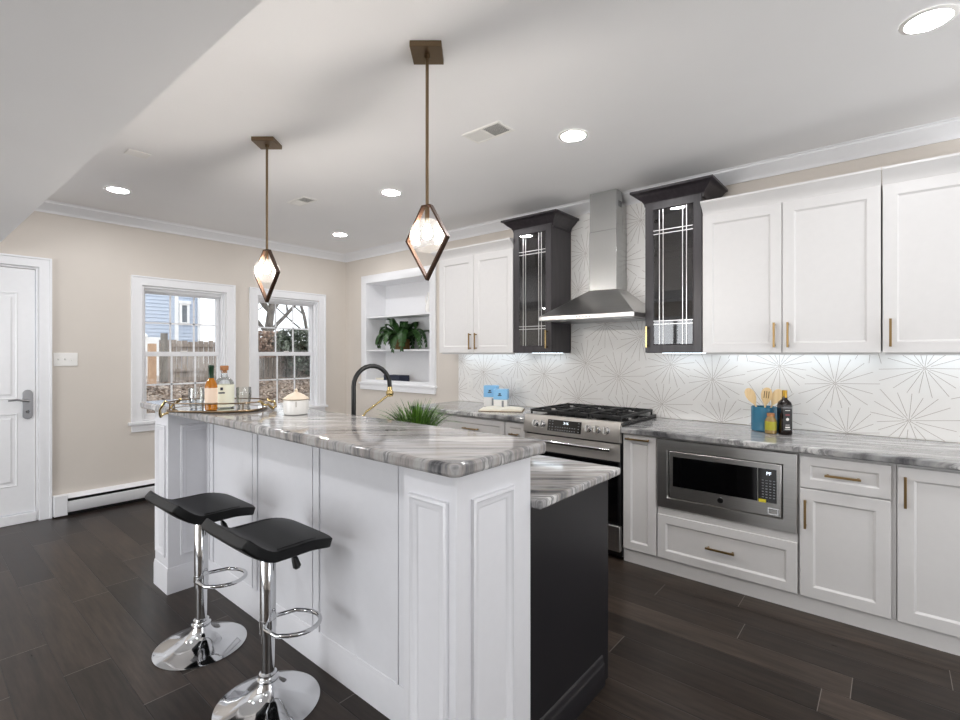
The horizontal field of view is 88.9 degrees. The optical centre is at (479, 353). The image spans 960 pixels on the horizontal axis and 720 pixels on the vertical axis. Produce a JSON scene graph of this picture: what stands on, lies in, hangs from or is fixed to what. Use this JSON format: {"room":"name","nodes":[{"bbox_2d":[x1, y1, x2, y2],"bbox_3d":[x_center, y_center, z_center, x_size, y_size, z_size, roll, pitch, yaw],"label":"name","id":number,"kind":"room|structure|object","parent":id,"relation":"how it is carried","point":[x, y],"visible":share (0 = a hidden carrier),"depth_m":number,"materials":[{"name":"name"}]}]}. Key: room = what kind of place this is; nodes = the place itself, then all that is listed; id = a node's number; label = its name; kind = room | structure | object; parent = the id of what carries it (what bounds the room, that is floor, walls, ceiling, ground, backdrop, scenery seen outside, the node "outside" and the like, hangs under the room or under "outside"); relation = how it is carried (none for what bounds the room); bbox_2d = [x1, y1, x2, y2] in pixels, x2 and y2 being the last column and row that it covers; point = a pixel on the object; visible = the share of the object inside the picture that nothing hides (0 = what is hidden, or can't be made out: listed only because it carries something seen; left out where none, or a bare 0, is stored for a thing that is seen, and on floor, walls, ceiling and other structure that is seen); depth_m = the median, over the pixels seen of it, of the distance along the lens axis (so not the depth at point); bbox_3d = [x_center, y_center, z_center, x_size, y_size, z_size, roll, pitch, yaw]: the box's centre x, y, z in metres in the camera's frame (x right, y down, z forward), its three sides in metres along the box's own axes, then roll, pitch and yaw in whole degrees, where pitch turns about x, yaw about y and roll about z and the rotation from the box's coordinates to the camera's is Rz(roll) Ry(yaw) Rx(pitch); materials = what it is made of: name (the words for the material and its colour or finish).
{"room":"kitchen","nodes":[
{"label":"kitchen","id":0,"kind":"room"},
{"bbox_2d":[0,211,345,516],"bbox_3d":[-4.133,0.059,3.552,0.160,2.625,7.700,0,0,40],"label":"wall","id":1,"kind":"structure","parent":0,"point":[94,446],"depth_m":4.41,"materials":[{"name":"beige paint"}]},
{"bbox_2d":[0,253,51,527],"bbox_3d":[-3.955,0.293,3.712,0.215,2.157,1.059,0,0,40],"label":"door","id":2,"kind":"structure","parent":1,"relation":"in","point":[25,292],"depth_m":3.97,"materials":[{"name":"white paint"}]},
{"bbox_2d":[53,353,77,365],"bbox_3d":[-3.513,0.053,4.151,0.018,0.113,0.160,0,0,40],"label":"light switch","id":3,"kind":"object","parent":1,"relation":"attached to","point":[59,359],"visible":1,"depth_m":4.15,"materials":[{"name":"white plastic"}]},
{"bbox_2d":[52,479,154,517],"bbox_3d":[-2.621,1.280,5.168,0.071,0.176,2.876,0,0,40],"label":"baseboard heater","id":4,"kind":"object","parent":1,"relation":"attached to","point":[110,496],"visible":0.48,"depth_m":4.29,"materials":[{"name":"white paint"}]},
{"bbox_2d":[0,0,261,241],"bbox_3d":[-0.745,-1.022,0.465,8.996,0.459,1.439,0,0,40],"label":"soffit","id":5,"kind":"object","parent":1,"relation":"attached to","point":[74,74],"depth_m":1.37,"materials":[{"name":"paint"}]},
{"bbox_2d":[128,275,235,432],"bbox_3d":[-2.964,0.005,4.906,0.198,1.453,0.976,0,0,40],"label":"window","id":6,"kind":"structure","parent":1,"relation":"in","point":[225,300],"depth_m":4.83,"materials":[{"name":"white paint"}]},
{"bbox_2d":[249,287,327,410],"bbox_3d":[-2.265,0.005,5.737,0.198,1.453,0.978,0,0,40],"label":"window","id":7,"kind":"structure","parent":1,"relation":"in","point":[316,303],"depth_m":5.86,"materials":[{"name":"white paint"}]},
{"bbox_2d":[0,500,959,719],"bbox_3d":[-0.596,1.447,0.641,9.400,0.150,8.200,0,0,40],"label":"floor","id":8,"kind":"structure","parent":0,"point":[84,616],"depth_m":2.26,"materials":[{"name":"brown wood"}]},
{"bbox_2d":[145,491,254,670],"bbox_3d":[-1.310,1.007,2.301,0.388,0.728,0.388,0,0,40],"label":"bar stool","id":9,"kind":"object","parent":8,"relation":"on","point":[206,642],"visible":1,"depth_m":2.27,"materials":[{"name":"silver metal"}]},
{"bbox_2d":[201,518,331,719],"bbox_3d":[-0.830,1.007,1.917,0.388,0.728,0.388,0,0,40],"label":"bar stool","id":10,"kind":"object","parent":8,"relation":"on","point":[272,694],"visible":1,"depth_m":1.89,"materials":[{"name":"silver metal"}]},
{"bbox_2d":[154,411,529,719],"bbox_3d":[-0.887,0.849,2.263,2.465,1.046,0.376,0,0,40],"label":"kitchen island","id":11,"kind":"object","parent":8,"relation":"on","point":[420,590],"visible":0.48,"depth_m":1.86,"materials":[{"name":"white paint"}]},
{"bbox_2d":[140,398,545,477],"bbox_3d":[-0.898,0.306,2.253,2.562,0.038,0.452,0,0,40],"label":"island countertop","id":12,"kind":"structure","parent":11,"relation":"on","point":[443,451],"depth_m":1.66,"materials":[{"name":"grey stone"}]},
{"bbox_2d":[158,398,276,417],"bbox_3d":[-1.320,0.278,2.471,0.574,0.093,0.291,0,0,-1],"label":"serving tray","id":13,"kind":"object","parent":12,"relation":"on","point":[183,409],"visible":0.88,"depth_m":2.41,"materials":[{"name":"metal"}]},
{"bbox_2d":[188,388,204,408],"bbox_3d":[-1.427,0.226,2.465,0.074,0.100,0.074,0,0,40],"label":"drinking glass","id":14,"kind":"object","parent":13,"relation":"on","point":[189,389],"visible":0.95,"depth_m":2.46,"materials":[{"name":"clear glass"}]},
{"bbox_2d":[205,365,217,410],"bbox_3d":[-1.304,0.167,2.374,0.056,0.219,0.056,0,0,40],"label":"wine bottle","id":15,"kind":"object","parent":13,"relation":"on","point":[211,388],"visible":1,"depth_m":2.36,"materials":[{"name":"orange glass"}]},
{"bbox_2d":[216,365,233,407],"bbox_3d":[-1.297,0.170,2.483,0.092,0.213,0.092,0,0,40],"label":"liquor bottle","id":16,"kind":"object","parent":13,"relation":"on","point":[225,391],"visible":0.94,"depth_m":2.46,"materials":[{"name":"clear glass"}]},
{"bbox_2d":[236,387,251,406],"bbox_3d":[-1.223,0.226,2.533,0.074,0.100,0.074,0,0,40],"label":"drinking glass","id":17,"kind":"object","parent":13,"relation":"on","point":[237,388],"visible":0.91,"depth_m":2.52,"materials":[{"name":"clear glass"}]},
{"bbox_2d":[283,389,308,414],"bbox_3d":[-0.868,0.228,2.307,0.118,0.118,0.118,0,0,40],"label":"jar","id":18,"kind":"object","parent":12,"relation":"on","point":[295,403],"visible":1,"depth_m":2.26,"materials":[{"name":"white ceramic"}]},
{"bbox_2d":[423,411,504,434],"bbox_3d":[-0.018,0.950,4.424,1.056,0.844,0.664,0,0,40],"label":"base cabinet","id":19,"kind":"object","parent":8,"relation":"on","point":[493,426],"visible":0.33,"depth_m":4.07,"materials":[{"name":"white paint"}]},
{"bbox_2d":[411,401,543,421],"bbox_3d":[0.053,0.506,4.359,1.269,0.039,0.656,0,0,40],"label":"countertop","id":20,"kind":"structure","parent":19,"relation":"on","point":[466,407],"depth_m":4.16,"materials":[{"name":"grey stone"}]},
{"bbox_2d":[484,385,498,405],"bbox_3d":[0.104,0.391,4.495,0.127,0.190,0.094,0,0,12],"label":"canister","id":21,"kind":"object","parent":20,"relation":"on","point":[488,389],"visible":0.68,"depth_m":4.45,"materials":[{"name":"white ceramic"}]},
{"bbox_2d":[493,389,508,406],"bbox_3d":[0.189,0.404,4.371,0.127,0.165,0.094,0,0,12],"label":"canister","id":22,"kind":"object","parent":20,"relation":"on","point":[500,396],"visible":0.81,"depth_m":4.33,"materials":[{"name":"white ceramic"}]},
{"bbox_2d":[479,406,524,411],"bbox_3d":[0.186,0.473,4.165,0.370,0.025,0.220,0,0,10],"label":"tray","id":23,"kind":"object","parent":20,"relation":"on","point":[487,408],"visible":1,"depth_m":4.09,"materials":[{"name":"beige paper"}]},
{"bbox_2d":[505,421,525,437],"bbox_3d":[0.462,0.950,4.020,0.200,0.844,0.664,0,0,40],"label":"base cabinet","id":24,"kind":"object","parent":8,"relation":"on","point":[515,429],"visible":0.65,"depth_m":3.79,"materials":[{"name":"white paint"}]},
{"bbox_2d":[530,480,607,719],"bbox_3d":[-0.550,0.943,2.644,2.437,0.858,0.638,0,0,40],"label":"base cabinet","id":25,"kind":"object","parent":8,"relation":"on","point":[569,536],"visible":0.18,"depth_m":1.81,"materials":[{"name":"grey paint"}]},
{"bbox_2d":[530,455,620,508],"bbox_3d":[-0.571,0.499,2.650,2.533,0.030,0.618,0,0,40],"label":"countertop","id":26,"kind":"structure","parent":25,"relation":"on","point":[553,480],"depth_m":1.92,"materials":[{"name":"grey stone"}]},
{"bbox_2d":[351,364,393,415],"bbox_3d":[-0.598,0.271,2.694,0.254,0.425,0.060,0,0,-27],"label":"kitchen faucet","id":27,"kind":"object","parent":26,"relation":"on","point":[389,393],"visible":0.73,"depth_m":2.68,"materials":[{"name":"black metal"}]},
{"bbox_2d":[375,397,472,425],"bbox_3d":[-0.343,0.356,2.570,0.569,0.252,0.569,0,0,-29],"label":"potted grass","id":28,"kind":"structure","parent":26,"relation":"on","point":[418,416],"depth_m":2.53,"materials":[{"name":"green plant"}]},
{"bbox_2d":[523,403,655,557],"bbox_3d":[0.817,0.896,3.684,0.762,0.952,0.700,0,0,40],"label":"gas range","id":29,"kind":"object","parent":8,"relation":"on","point":[593,435],"visible":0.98,"depth_m":3.40,"materials":[{"name":"silver metal"}]},
{"bbox_2d":[532,409,655,424],"bbox_3d":[0.841,0.469,3.711,0.762,0.019,0.628,0,0,40],"label":"cooktop","id":30,"kind":"object","parent":29,"relation":"in","point":[553,417],"depth_m":3.49,"materials":[{"name":"black metal"}]},
{"bbox_2d":[623,434,657,569],"bbox_3d":[1.218,0.950,3.384,0.224,0.844,0.664,0,0,40],"label":"base cabinet","id":31,"kind":"object","parent":8,"relation":"on","point":[640,508],"visible":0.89,"depth_m":3.16,"materials":[{"name":"white paint"}]},
{"bbox_2d":[658,438,798,609],"bbox_3d":[1.592,0.950,3.069,0.754,0.844,0.664,0,0,40],"label":"base cabinet","id":32,"kind":"object","parent":8,"relation":"on","point":[762,563],"visible":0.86,"depth_m":2.81,"materials":[{"name":"white paint"}]},
{"bbox_2d":[657,438,797,533],"bbox_3d":[1.403,0.748,2.843,0.744,0.424,0.038,0,0,40],"label":"microwave","id":33,"kind":"object","parent":32,"relation":"in","point":[756,487],"visible":1,"depth_m":2.80,"materials":[{"name":"silver metal"}]},
{"bbox_2d":[621,418,959,470],"bbox_3d":[1.848,0.506,2.849,1.882,0.039,0.656,0,0,40],"label":"countertop","id":34,"kind":"structure","parent":32,"relation":"on","point":[922,453],"depth_m":2.70,"materials":[{"name":"grey stone"}]},
{"bbox_2d":[751,405,776,431],"bbox_3d":[1.788,0.410,3.079,0.146,0.151,0.146,0,0,40],"label":"utensil crock","id":35,"kind":"object","parent":34,"relation":"on","point":[759,413],"visible":0.69,"depth_m":3.03,"materials":[{"name":"teal ceramic"}]},
{"bbox_2d":[744,388,756,406],"bbox_3d":[1.760,0.350,3.119,0.024,0.251,0.136,0,0,-44],"label":"wooden spoon","id":36,"kind":"object","parent":35,"relation":"in","point":[750,395],"visible":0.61,"depth_m":3.14,"materials":[{"name":"brown wood"}]},
{"bbox_2d":[761,387,771,407],"bbox_3d":[1.790,0.344,3.057,0.062,0.259,0.011,0,0,29],"label":"slotted spatula","id":37,"kind":"object","parent":35,"relation":"in","point":[766,394],"visible":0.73,"depth_m":3.05,"materials":[{"name":"brown wood"}]},
{"bbox_2d":[770,389,781,407],"bbox_3d":[1.833,0.350,3.078,0.130,0.251,0.011,0,0,32],"label":"wooden paddle","id":38,"kind":"object","parent":35,"relation":"in","point":[777,394],"visible":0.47,"depth_m":3.06,"materials":[{"name":"brown wood"}]},
{"bbox_2d":[765,413,776,433],"bbox_3d":[1.763,0.424,2.967,0.064,0.123,0.064,0,0,40],"label":"spice jar","id":39,"kind":"object","parent":34,"relation":"on","point":[770,421],"visible":1,"depth_m":2.94,"materials":[{"name":"yellow glass"}]},
{"bbox_2d":[777,390,791,434],"bbox_3d":[1.825,0.354,2.932,0.062,0.264,0.063,0,0,4],"label":"oil bottle","id":40,"kind":"object","parent":34,"relation":"on","point":[784,406],"visible":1,"depth_m":2.90,"materials":[{"name":"black glass"}]},
{"bbox_2d":[799,453,896,637],"bbox_3d":[2.033,0.950,2.698,0.398,0.844,0.664,0,0,40],"label":"base cabinet","id":41,"kind":"object","parent":8,"relation":"on","point":[847,507],"visible":0.93,"depth_m":2.46,"materials":[{"name":"white paint"}]},
{"bbox_2d":[896,464,959,655],"bbox_3d":[2.367,0.950,2.417,0.474,0.844,0.664,0,0,40],"label":"base cabinet","id":42,"kind":"object","parent":8,"relation":"on","point":[927,499],"visible":0.94,"depth_m":2.28,"materials":[{"name":"white paint"}]},
{"bbox_2d":[47,0,959,253],"bbox_3d":[-0.596,-1.328,0.641,9.400,0.150,8.200,0,0,40],"label":"ceiling","id":43,"kind":"structure","parent":0,"point":[662,91],"depth_m":2.48,"materials":[{"name":"paint"}]},
{"bbox_2d":[104,186,130,193],"bbox_3d":[-2.778,-1.250,3.755,0.172,0.006,0.172,0,0,40],"label":"recessed light","id":44,"kind":"object","parent":43,"relation":"in","point":[115,189],"visible":1,"depth_m":3.74,"materials":[{"name":"white plastic"}]},
{"bbox_2d":[124,149,150,158],"bbox_3d":[-2.147,-1.250,3.070,0.100,0.006,0.120,0,0,40],"label":"ceiling plate","id":45,"kind":"object","parent":43,"relation":"attached to","point":[132,152],"visible":1,"depth_m":3.06,"materials":[{"name":"white plastic"}]},
{"bbox_2d":[251,136,281,302],"bbox_3d":[-1.258,-0.776,2.891,0.184,0.952,0.144,0,0,-6],"label":"pendant light","id":46,"kind":"object","parent":43,"relation":"hanging from","point":[263,142],"visible":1,"depth_m":2.88,"materials":[{"name":"brown metal"}]},
{"bbox_2d":[265,251,268,262],"bbox_3d":[-1.258,-0.567,2.891,0.018,0.072,0.019,0,0,40],"label":"socket","id":47,"kind":"object","parent":46,"relation":"attached to","point":[266,252],"depth_m":2.88,"materials":[{"name":"brown metal"}]},
{"bbox_2d":[286,196,316,205],"bbox_3d":[-1.468,-1.250,4.033,0.260,0.005,0.130,0,0,40],"label":"ceiling vent","id":48,"kind":"object","parent":43,"relation":"in","point":[303,200],"visible":1,"depth_m":4.03,"materials":[{"name":"white plastic"}]},
{"bbox_2d":[332,233,347,236],"bbox_3d":[-1.478,-1.250,5.169,0.172,0.006,0.172,0,0,40],"label":"recessed light","id":49,"kind":"object","parent":43,"relation":"in","point":[334,234],"visible":1,"depth_m":5.15,"materials":[{"name":"white plastic"}]},
{"bbox_2d":[380,189,401,195],"bbox_3d":[-0.694,-1.250,3.814,0.172,0.006,0.172,0,0,40],"label":"recessed light","id":50,"kind":"object","parent":43,"relation":"in","point":[388,192],"visible":1,"depth_m":3.81,"materials":[{"name":"white plastic"}]},
{"bbox_2d":[405,40,449,280],"bbox_3d":[-0.218,-0.776,2.022,0.184,0.952,0.144,0,0,-6],"label":"pendant light","id":51,"kind":"object","parent":43,"relation":"hanging from","point":[423,52],"visible":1,"depth_m":2.02,"materials":[{"name":"brown metal"}]},
{"bbox_2d":[425,207,428,224],"bbox_3d":[-0.218,-0.567,2.022,0.018,0.072,0.019,0,0,40],"label":"socket","id":52,"kind":"object","parent":51,"relation":"attached to","point":[426,208],"depth_m":2.02,"materials":[{"name":"brown metal"}]},
{"bbox_2d":[462,120,514,143],"bbox_3d":[0.044,-1.250,2.778,0.270,0.005,0.150,0,0,40],"label":"ceiling vent","id":53,"kind":"object","parent":43,"relation":"in","point":[490,131],"visible":1,"depth_m":2.77,"materials":[{"name":"white plastic"}]},
{"bbox_2d":[558,129,587,141],"bbox_3d":[0.536,-1.250,2.819,0.172,0.006,0.172,0,0,40],"label":"recessed light","id":54,"kind":"object","parent":43,"relation":"in","point":[571,135],"visible":1,"depth_m":2.81,"materials":[{"name":"white plastic"}]},
{"bbox_2d":[898,4,959,34],"bbox_3d":[1.687,-1.250,1.842,0.172,0.006,0.172,0,0,40],"label":"recessed light","id":55,"kind":"object","parent":43,"relation":"in","point":[932,18],"visible":1,"depth_m":1.83,"materials":[{"name":"white plastic"}]},
{"bbox_2d":[346,138,959,442],"bbox_3d":[1.776,0.059,3.586,9.160,2.625,0.360,0,0,40],"label":"wall","id":56,"kind":"structure","parent":0,"point":[446,364],"depth_m":5.24,"materials":[{"name":"beige paint"}]},
{"bbox_2d":[359,265,436,394],"bbox_3d":[-0.882,-0.253,5.767,1.342,1.390,0.346,0,0,40],"label":"shelves","id":57,"kind":"object","parent":56,"relation":"attached to","point":[399,295],"visible":0.79,"depth_m":5.92,"materials":[{"name":"white paint"}]},
{"bbox_2d":[384,375,409,380],"bbox_3d":[-0.993,0.307,5.823,0.281,0.092,0.162,0,0,40],"label":"book","id":58,"kind":"object","parent":57,"relation":"on","point":[393,377],"visible":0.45,"depth_m":5.74,"materials":[{"name":"black paper"}]},
{"bbox_2d":[375,318,428,352],"bbox_3d":[-0.952,-0.198,5.705,0.789,0.401,0.536,0,0,40],"label":"potted fern","id":59,"kind":"object","parent":57,"relation":"on","point":[401,337],"visible":0.99,"depth_m":5.59,"materials":[{"name":"green plant"}]},
{"bbox_2d":[394,339,409,348],"bbox_3d":[-0.915,-0.103,5.745,0.130,0.120,0.130,0,0,40],"label":"pot","id":60,"kind":"object","parent":59,"relation":"attached to","point":[407,344],"depth_m":5.71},
{"bbox_2d":[425,292,428,311],"bbox_3d":[-0.567,-0.562,5.491,0.100,0.232,0.100,0,0,-6],"label":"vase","id":61,"kind":"object","parent":57,"relation":"on","point":[427,301],"visible":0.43,"depth_m":5.46,"materials":[{"name":"white ceramic"}]},
{"bbox_2d":[431,237,514,353],"bbox_3d":[0.003,-0.485,4.593,0.955,0.990,0.364,0,0,40],"label":"upper cabinet","id":62,"kind":"object","parent":56,"relation":"attached to","point":[476,280],"visible":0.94,"depth_m":4.44,"materials":[{"name":"white paint"}]},
{"bbox_2d":[35,117,959,261],"bbox_3d":[0.678,-1.209,2.157,9.000,0.088,3.240,0,0,40],"label":"trim","id":63,"kind":"structure","parent":56,"relation":"attached to","point":[949,129],"depth_m":4.04,"materials":[{"name":"white paint"}]},
{"bbox_2d":[501,209,578,352],"bbox_3d":[0.509,-0.565,4.155,0.548,1.132,0.383,0,0,40],"label":"upper cabinet","id":64,"kind":"object","parent":56,"relation":"attached to","point":[541,240],"visible":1,"depth_m":4.06,"materials":[{"name":"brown wood"}]},
{"bbox_2d":[539,189,644,323],"bbox_3d":[0.909,-0.747,3.744,0.764,1.008,0.495,0,0,40],"label":"range hood","id":65,"kind":"object","parent":56,"relation":"attached to","point":[607,299],"visible":0.98,"depth_m":3.75,"materials":[{"name":"silver metal"}]},
{"bbox_2d":[630,174,727,352],"bbox_3d":[1.386,-0.565,3.417,0.548,1.132,0.383,0,0,40],"label":"upper cabinet","id":66,"kind":"object","parent":56,"relation":"attached to","point":[673,211],"visible":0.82,"depth_m":3.31,"materials":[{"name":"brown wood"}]},
{"bbox_2d":[458,203,959,442],"bbox_3d":[1.477,-0.339,3.596,4.432,1.650,0.008,0,0,40],"label":"backsplash","id":67,"kind":"structure","parent":56,"relation":"attached to","point":[607,364],"depth_m":3.46,"materials":[{"name":"white tile"}]},
{"bbox_2d":[516,380,521,391],"bbox_3d":[0.358,0.304,4.527,0.072,0.116,0.008,0,0,40],"label":"wall outlet","id":68,"kind":"object","parent":67,"relation":"attached to","point":[518,382],"visible":1,"depth_m":4.52,"materials":[{"name":"white plastic"}]},
{"bbox_2d":[700,167,881,354],"bbox_3d":[1.885,-0.485,3.009,0.904,0.990,0.364,0,0,40],"label":"upper cabinet","id":69,"kind":"object","parent":56,"relation":"attached to","point":[792,269],"visible":1,"depth_m":2.87,"materials":[{"name":"white paint"}]},
{"bbox_2d":[882,152,959,354],"bbox_3d":[2.436,-0.485,2.546,0.528,0.990,0.364,0,0,40],"label":"upper cabinet","id":70,"kind":"object","parent":56,"relation":"attached to","point":[921,198],"visible":1,"depth_m":2.52,"materials":[{"name":"white paint"}]},
{"label":"outside","id":71,"kind":"structure","parent":0,"visible":0},
{"bbox_2d":[150,372,309,402],"bbox_3d":[-13.074,1.082,21.071,36.000,0.520,36.000,0,0,40],"label":"ground","id":72,"kind":"structure","parent":71,"point":[307,393],"depth_m":13.03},
{"bbox_2d":[147,343,156,386],"bbox_3d":[-8.485,0.412,12.662,0.150,1.320,0.160,0,0,40],"label":"fence post","id":73,"kind":"object","parent":72,"relation":"on","point":[151,360],"visible":0.64,"depth_m":12.61,"materials":[{"name":"brown wood"}]},
{"bbox_2d":[145,333,159,375],"bbox_3d":[-13.192,0.072,17.164,1.850,2.000,3.370,0,0,40],"label":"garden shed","id":74,"kind":"object","parent":72,"relation":"on","point":[153,340],"visible":0.1,"depth_m":17.67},
{"bbox_2d":[145,294,200,368],"bbox_3d":[-18.431,-2.828,18.959,6.120,7.800,11.870,0,0,40],"label":"house","id":75,"kind":"structure","parent":72,"relation":"on","point":[156,306],"depth_m":20.81,"materials":[{"name":"blue"}]},
{"bbox_2d":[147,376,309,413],"bbox_3d":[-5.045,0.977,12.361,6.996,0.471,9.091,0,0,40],"label":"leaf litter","id":76,"kind":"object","parent":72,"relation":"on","point":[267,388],"visible":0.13,"depth_m":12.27,"materials":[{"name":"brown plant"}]},
{"bbox_2d":[159,333,309,382],"bbox_3d":[-6.117,0.212,16.525,0.140,1.520,8.200,0,0,40],"label":"wooden fence","id":77,"kind":"object","parent":72,"relation":"on","point":[202,362],"visible":0.19,"depth_m":14.09,"materials":[{"name":"brown wood"}]},
{"bbox_2d":[258,330,280,378],"bbox_3d":[-6.763,0.067,15.368,0.536,1.613,1.004,0,0,40],"label":"vine tangle","id":78,"kind":"object","parent":72,"relation":"on","point":[262,341],"visible":0.48,"depth_m":15.35,"materials":[{"name":"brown plant"}]},
{"bbox_2d":[258,303,295,337],"bbox_3d":[-8.319,-3.172,19.298,8.862,8.334,5.477,0,0,-19],"label":"bare tree","id":79,"kind":"object","parent":72,"relation":"on","point":[270,308],"visible":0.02,"depth_m":18.53,"materials":[{"name":"grey plant"}]},
{"bbox_2d":[268,328,309,377],"bbox_3d":[-5.026,0.043,17.176,1.000,1.766,4.735,0,0,40],"label":"ivy hedge","id":80,"kind":"object","parent":72,"relation":"on","point":[285,341],"visible":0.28,"depth_m":16.02,"materials":[{"name":"green plant"}]},
{"bbox_2d":[276,306,307,328],"bbox_3d":[-8.152,-3.650,20.936,6.498,9.256,5.588,0,0,21],"label":"bare tree","id":81,"kind":"object","parent":72,"relation":"on","point":[302,312],"visible":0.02,"depth_m":20.82,"materials":[{"name":"grey plant"}]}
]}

